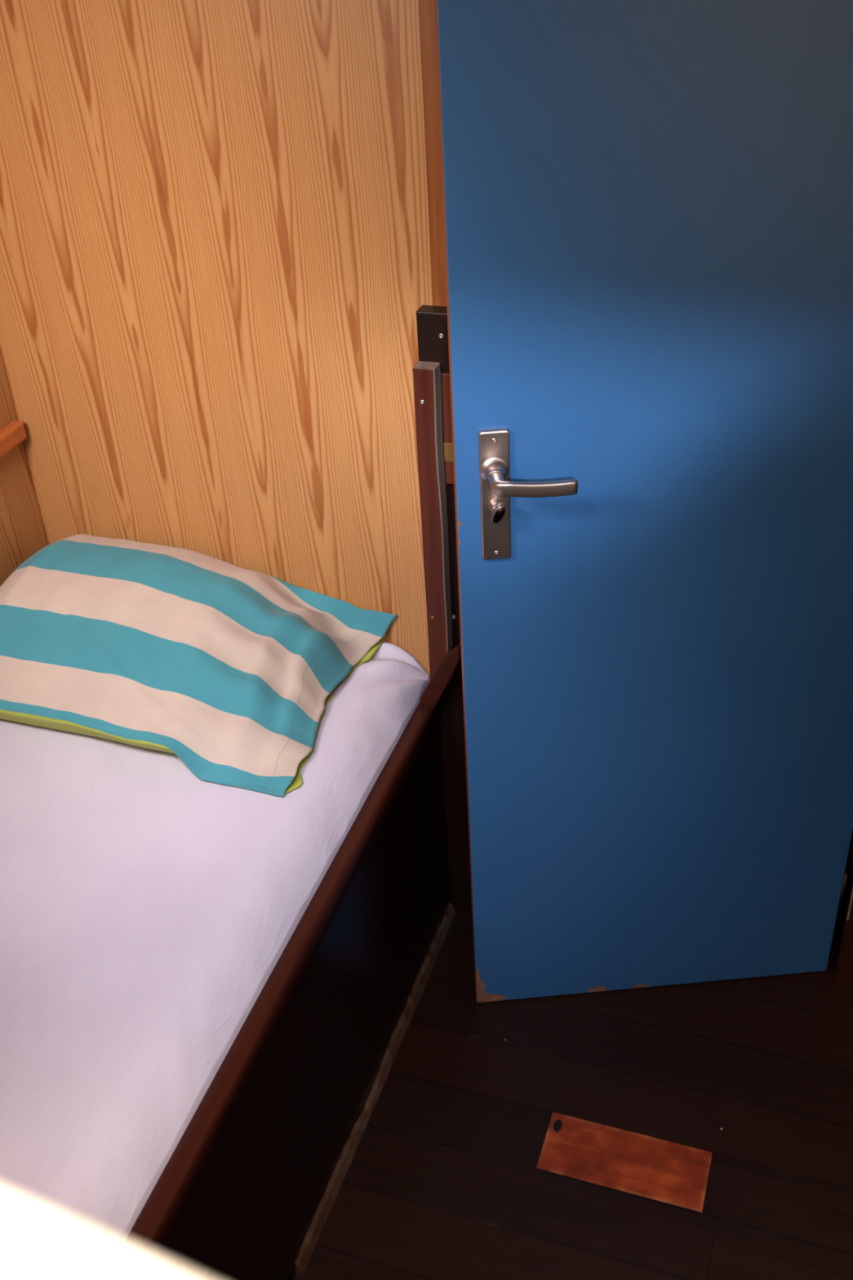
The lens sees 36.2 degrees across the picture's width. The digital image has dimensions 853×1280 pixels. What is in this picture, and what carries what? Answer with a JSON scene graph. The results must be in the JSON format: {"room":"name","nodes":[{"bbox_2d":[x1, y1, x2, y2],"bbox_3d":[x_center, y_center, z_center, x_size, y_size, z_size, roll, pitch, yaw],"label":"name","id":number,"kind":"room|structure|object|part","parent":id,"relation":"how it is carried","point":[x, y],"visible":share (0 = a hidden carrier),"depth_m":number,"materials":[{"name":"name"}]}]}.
{"room":"boat cabin","nodes":[
{"label":"boat cabin","id":0,"kind":"room"},
{"bbox_2d":[0,352,48,586],"bbox_3d":[-1.127,0.143,0.839,0.050,2.400,2.750,9,36,17],"label":"wall","id":1,"kind":"structure","parent":0,"point":[22,532],"depth_m":2.10,"materials":[{"name":"brown wood"}]},
{"bbox_2d":[0,420,26,458],"bbox_3d":[-0.832,-0.007,1.608,0.022,0.032,1.188,9,36,17],"label":"trim","id":2,"kind":"structure","parent":1,"relation":"attached to","point":[13,433],"depth_m":2.03,"materials":[{"name":"brown wood"}]},
{"bbox_2d":[0,1182,212,1279],"bbox_3d":[-0.573,0.102,0.449,1.212,0.022,0.158,11,37,20],"label":"shelf","id":3,"kind":"object","parent":1,"relation":"attached to","point":[39,1240],"visible":1,"depth_m":0.32,"materials":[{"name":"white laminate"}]},
{"bbox_2d":[0,0,432,675],"bbox_3d":[-0.347,-0.579,1.814,0.758,2.400,0.045,9,36,17],"label":"wall","id":4,"kind":"structure","parent":0,"point":[215,275],"depth_m":1.82,"materials":[{"name":"brown wood"}]},
{"bbox_2d":[0,346,48,545],"bbox_3d":[-0.676,-0.798,1.762,0.002,1.950,0.002,9,36,17],"label":"trim","id":5,"kind":"structure","parent":4,"relation":"attached to","point":[0,346],"depth_m":2.11,"materials":[{"name":"brown wood"}]},
{"bbox_2d":[418,0,447,306],"bbox_3d":[0.027,-0.522,1.700,0.033,2.400,0.045,9,36,17],"label":"trim","id":6,"kind":"structure","parent":4,"relation":"attached to","point":[426,7],"depth_m":1.62,"materials":[{"name":"brown wood"}]},
{"bbox_2d":[413,305,471,913],"bbox_3d":[0.038,0.030,2.028,0.053,1.119,0.054,9,36,17],"label":"trim","id":7,"kind":"structure","parent":4,"relation":"attached to","point":[431,374],"depth_m":1.90,"materials":[{"name":"brown wood"}]},
{"bbox_3d":[0.034,-0.260,1.811,0.020,0.028,0.001,9,36,17],"label":"strike plate","id":8,"kind":"part","parent":7,"relation":"part of","materials":[{"name":"gold metal"}]},
{"bbox_2d":[293,830,852,1279],"bbox_3d":[0.006,0.985,1.690,2.048,0.060,4.050,9,36,17],"label":"floor","id":9,"kind":"structure","parent":0,"point":[442,1181],"depth_m":1.97,"materials":[{"name":"brown wood"}]},
{"bbox_2d":[125,643,461,1279],"bbox_3d":[-0.619,0.780,1.443,0.748,0.616,2.199,9,36,17],"label":"bunk bed","id":10,"kind":"object","parent":9,"relation":"on","point":[251,1185],"visible":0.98,"depth_m":1.78,"materials":[{"name":"brown wood"}]},
{"bbox_2d":[0,641,430,1238],"bbox_3d":[-0.536,0.426,1.660,0.672,0.170,1.418,9,36,17],"label":"mattress","id":11,"kind":"object","parent":10,"relation":"on","point":[148,905],"visible":0.66,"depth_m":1.63,"materials":[{"name":"white fabric"}]},
{"bbox_2d":[0,533,398,795],"bbox_3d":[-0.400,-0.001,1.972,0.624,0.177,0.394,9,36,17],"label":"pillow","id":12,"kind":"object","parent":11,"relation":"on","point":[232,671],"visible":1,"depth_m":1.91,"materials":[{"name":"fabric"}]},
{"bbox_3d":[-0.064,0.673,2.066,0.012,0.030,0.700,9,36,17],"label":"skirting","id":13,"kind":"part","parent":10,"relation":"part of","materials":[{"name":"brown wood"}]},
{"bbox_3d":[0.022,0.056,2.010,0.070,0.134,0.013,9,36,17],"label":"rail","id":14,"kind":"part","parent":10,"relation":"part of","materials":[{"name":"brown wood"}]},
{"bbox_2d":[536,1111,712,1212],"bbox_3d":[0.293,0.770,1.925,0.242,0.005,0.099,9,36,17],"label":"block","id":15,"kind":"object","parent":9,"relation":"in","point":[656,1169],"visible":1,"depth_m":1.92,"materials":[{"name":"brown wood"}]},
{"bbox_3d":[0.913,-0.409,1.461,0.500,2.400,0.045,9,36,17],"label":"wall","id":16,"kind":"structure","parent":0,"visible":0},
{"bbox_2d":[434,0,852,1002],"bbox_3d":[0.337,-0.203,1.620,0.599,1.930,0.094,-5,35,-2],"label":"door","id":17,"kind":"structure","parent":16,"relation":"in","point":[647,205],"depth_m":1.63,"materials":[{"name":"blue paint"}]},
{"bbox_3d":[0.086,-0.180,1.627,0.038,0.181,0.008,-5,35,-2],"label":"handle","id":18,"kind":"part","parent":17,"relation":"part of","materials":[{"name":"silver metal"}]},
{"bbox_3d":[0.129,-0.188,1.575,0.104,0.024,0.036,-5,35,-2],"label":"lever","id":19,"kind":"part","parent":17,"relation":"part of","materials":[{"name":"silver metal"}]},
{"bbox_2d":[834,876,852,987],"bbox_3d":[0.673,-0.254,1.610,0.075,2.000,0.048,9,36,17],"label":"trim","id":20,"kind":"structure","parent":16,"relation":"attached to","point":[843,976],"depth_m":2.13,"materials":[{"name":"brown wood"}]}
]}

